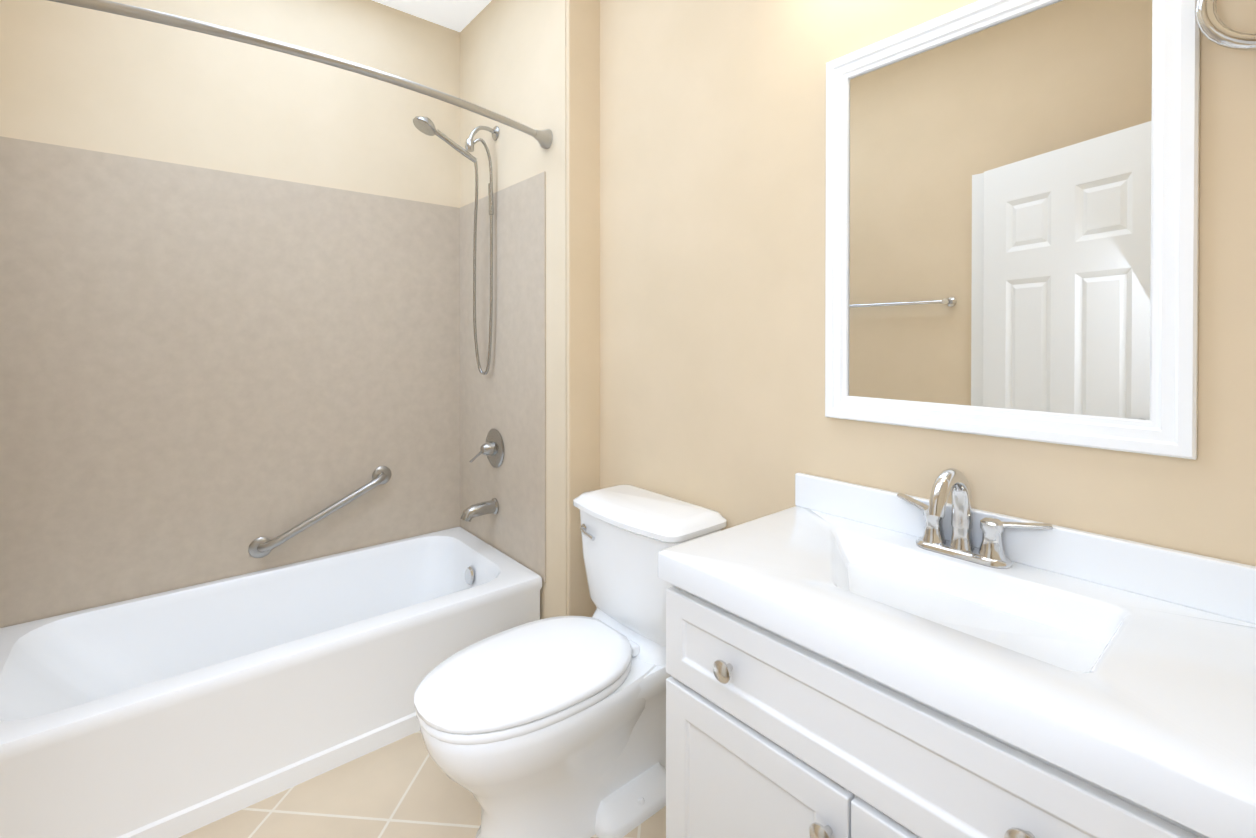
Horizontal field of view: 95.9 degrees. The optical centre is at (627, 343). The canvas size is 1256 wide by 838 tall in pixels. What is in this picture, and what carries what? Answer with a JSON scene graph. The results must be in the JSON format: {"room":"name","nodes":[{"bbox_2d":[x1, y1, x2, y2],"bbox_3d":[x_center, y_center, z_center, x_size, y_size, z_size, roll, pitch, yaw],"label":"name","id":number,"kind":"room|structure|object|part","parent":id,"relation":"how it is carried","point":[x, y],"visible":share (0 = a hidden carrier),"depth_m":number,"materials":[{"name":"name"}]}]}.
{"room":"bathroom","nodes":[
{"label":"bathroom","id":0,"kind":"room"},
{"bbox_2d":[0,0,459,207],"bbox_3d":[-1.369,-0.115,2.309,1.868,2.740,0.100,0,1,-40],"label":"wall","id":1,"kind":"structure","parent":0,"point":[85,78],"depth_m":2.17,"materials":[{"name":"beige paint"}]},
{"bbox_2d":[0,136,459,627],"bbox_3d":[-1.388,0.126,2.226,1.529,1.540,0.006,0,1,-40],"label":"wall","id":2,"kind":"structure","parent":1,"relation":"attached to","point":[207,375],"depth_m":2.08,"materials":[{"name":"beige stone"}]},
{"bbox_2d":[248,466,391,557],"bbox_3d":[-1.233,0.685,2.317,0.530,0.291,0.060,0,1,-40],"label":"grab rail","id":3,"kind":"object","parent":2,"relation":"attached to","point":[260,547],"visible":1,"depth_m":2.27,"materials":[{"name":"silver metal"}]},
{"bbox_2d":[179,731,665,837],"bbox_3d":[-0.483,1.313,1.262,1.868,0.100,2.860,0,1,-40],"label":"floor","id":4,"kind":"structure","parent":0,"point":[406,787],"depth_m":1.53,"materials":[{"name":"tile"}]},
{"bbox_2d":[0,527,541,837],"bbox_3d":[-1.143,1.068,1.940,1.514,0.380,0.754,0,1,-40],"label":"bathtub","id":5,"kind":"object","parent":4,"relation":"on","point":[177,713],"visible":0.94,"depth_m":1.70,"materials":[{"name":"white ceramic"}]},
{"bbox_2d":[414,484,726,837],"bbox_3d":[-0.165,0.870,1.538,0.803,0.782,0.472,0,1,-40],"label":"toilet","id":6,"kind":"object","parent":4,"relation":"on","point":[552,727],"visible":0.85,"depth_m":1.45,"materials":[{"name":"white ceramic"}]},
{"bbox_3d":[-0.258,0.830,1.461,0.562,0.035,0.384,0,1,-40],"label":"lid","id":7,"kind":"part","parent":6,"relation":"part of","materials":[{"name":"white plastic"}]},
{"bbox_3d":[-0.259,0.861,1.460,0.552,0.021,0.380,0,1,-40],"label":"seat","id":8,"kind":"part","parent":6,"relation":"part of","materials":[{"name":"white plastic"}]},
{"bbox_3d":[-0.125,0.584,1.737,0.022,0.021,0.078,0,1,-40],"label":"lever arm","id":9,"kind":"part","parent":6,"relation":"part of"},
{"bbox_3d":[0.048,0.676,1.716,0.235,0.304,0.450,0,1,-40],"label":"tank","id":10,"kind":"part","parent":6,"relation":"part of","materials":[{"name":"white ceramic"}]},
{"bbox_2d":[658,468,1255,837],"bbox_3d":[0.525,0.752,0.951,0.511,1.026,0.882,0,1,-40],"label":"bathroom vanity","id":11,"kind":"object","parent":4,"relation":"on","point":[847,660],"visible":1,"depth_m":0.87,"materials":[{"name":"white wood"}]},
{"bbox_3d":[0.171,0.577,1.000,0.031,0.038,0.038,0,1,-40],"label":"knob","id":12,"kind":"part","parent":11,"relation":"part of","materials":[{"name":"silver metal"}]},
{"bbox_3d":[0.208,0.917,0.997,0.019,0.485,0.390,0,1,-40],"label":"door","id":13,"kind":"part","parent":11,"relation":"part of","materials":[{"name":"white wood"}]},
{"bbox_3d":[0.294,0.741,0.853,0.031,0.038,0.038,0,1,-40],"label":"knob","id":14,"kind":"part","parent":11,"relation":"part of","materials":[{"name":"silver metal"}]},
{"bbox_3d":[0.485,0.919,0.667,0.019,0.485,0.464,0,1,-40],"label":"door","id":15,"kind":"part","parent":11,"relation":"part of","materials":[{"name":"white wood"}]},
{"bbox_3d":[0.358,0.579,0.815,0.019,0.170,0.858,0,1,-40],"label":"drawer","id":16,"kind":"part","parent":11,"relation":"part of","materials":[{"name":"white wood"}]},
{"bbox_2d":[897,468,1052,568],"bbox_3d":[0.620,0.326,1.081,0.178,0.176,0.280,0,1,-40],"label":"faucet","id":17,"kind":"object","parent":11,"relation":"on","point":[956,535],"depth_m":1.09,"materials":[{"name":"silver metal"}]},
{"bbox_3d":[0.460,0.579,0.655,0.031,0.038,0.038,0,1,-40],"label":"knob","id":18,"kind":"part","parent":11,"relation":"part of","materials":[{"name":"silver metal"}]},
{"bbox_2d":[372,0,491,31],"bbox_3d":[-0.483,-1.527,1.242,1.868,0.100,2.860,0,1,-40],"label":"ceiling","id":19,"kind":"structure","parent":0,"point":[458,15],"depth_m":2.52,"materials":[{"name":"paint"}]},
{"bbox_2d":[460,0,566,618],"bbox_3d":[-0.422,-0.116,2.449,0.238,2.740,0.904,0,1,-40],"label":"wall","id":20,"kind":"structure","parent":0,"point":[512,59],"depth_m":2.15,"materials":[{"name":"beige paint"}]},
{"bbox_2d":[47,0,552,148],"bbox_3d":[-0.847,-0.757,1.575,1.549,0.072,0.184,0,1,-40],"label":"shower curtain rod","id":21,"kind":"object","parent":20,"relation":"attached to","point":[544,138],"visible":1,"depth_m":1.45,"materials":[{"name":"silver metal"}]},
{"bbox_2d":[460,171,545,581],"bbox_3d":[-0.557,0.124,2.420,0.006,1.540,0.766,0,1,-40],"label":"wall surround","id":22,"kind":"object","parent":20,"relation":"attached to","point":[505,396],"visible":0.79,"depth_m":2.34,"materials":[{"name":"beige stone"}]},
{"bbox_2d":[413,116,503,521],"bbox_3d":[-0.701,-0.094,2.324,0.348,1.672,0.176,0,1,-40],"label":"shower fixture","id":23,"kind":"object","parent":22,"relation":"attached to","point":[492,448],"visible":1,"depth_m":2.39,"materials":[{"name":"grey metal"}]},
{"bbox_3d":[-0.704,-0.806,2.317,0.174,0.105,0.032,0,1,-40],"label":"handle","id":24,"kind":"part","parent":23,"relation":"part of","materials":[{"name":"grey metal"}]},
{"bbox_3d":[-0.639,0.476,2.419,0.044,0.075,0.091,0,1,-40],"label":"lever","id":25,"kind":"part","parent":23,"relation":"part of","materials":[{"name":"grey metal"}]},
{"bbox_3d":[-0.632,0.707,2.383,0.146,0.070,0.054,0,1,-40],"label":"spout","id":26,"kind":"part","parent":23,"relation":"part of","materials":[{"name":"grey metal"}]},
{"bbox_3d":[-0.614,-0.879,2.387,0.125,0.081,0.016,0,1,-40],"label":"arm","id":27,"kind":"part","parent":23,"relation":"part of"},
{"bbox_2d":[566,0,599,616],"bbox_3d":[-0.126,-0.113,2.095,0.238,2.740,0.020,0,1,-40],"label":"wall","id":28,"kind":"structure","parent":0,"point":[582,246],"depth_m":2.05,"materials":[{"name":"beige paint"}]},
{"bbox_2d":[600,0,1255,565],"bbox_3d":[0.524,-0.109,1.428,0.100,2.740,1.836,0,1,-40],"label":"wall","id":29,"kind":"structure","parent":0,"point":[712,254],"depth_m":1.51,"materials":[{"name":"beige paint"}]},
{"bbox_2d":[825,0,1199,459],"bbox_3d":[0.689,-0.248,1.133,0.021,0.857,0.639,0,1,-40],"label":"mirror","id":30,"kind":"object","parent":29,"relation":"attached to","point":[1012,219],"visible":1,"depth_m":1.07,"materials":[{"name":"clear glass"}]},
{"bbox_2d":[795,473,1255,623],"bbox_3d":[0.714,0.373,1.107,0.020,0.083,0.882,0,1,-40],"label":"backsplash","id":31,"kind":"structure","parent":29,"relation":"attached to","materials":[{"name":"white stone"}]},
{"bbox_2d":[1196,0,1255,49],"bbox_3d":[0.934,-0.512,0.808,0.060,0.187,0.172,0,1,-40],"label":"towel ring","id":32,"kind":"object","parent":29,"relation":"attached to","point":[1213,27],"visible":0.98,"depth_m":0.84,"materials":[{"name":"silver metal"}]}
]}

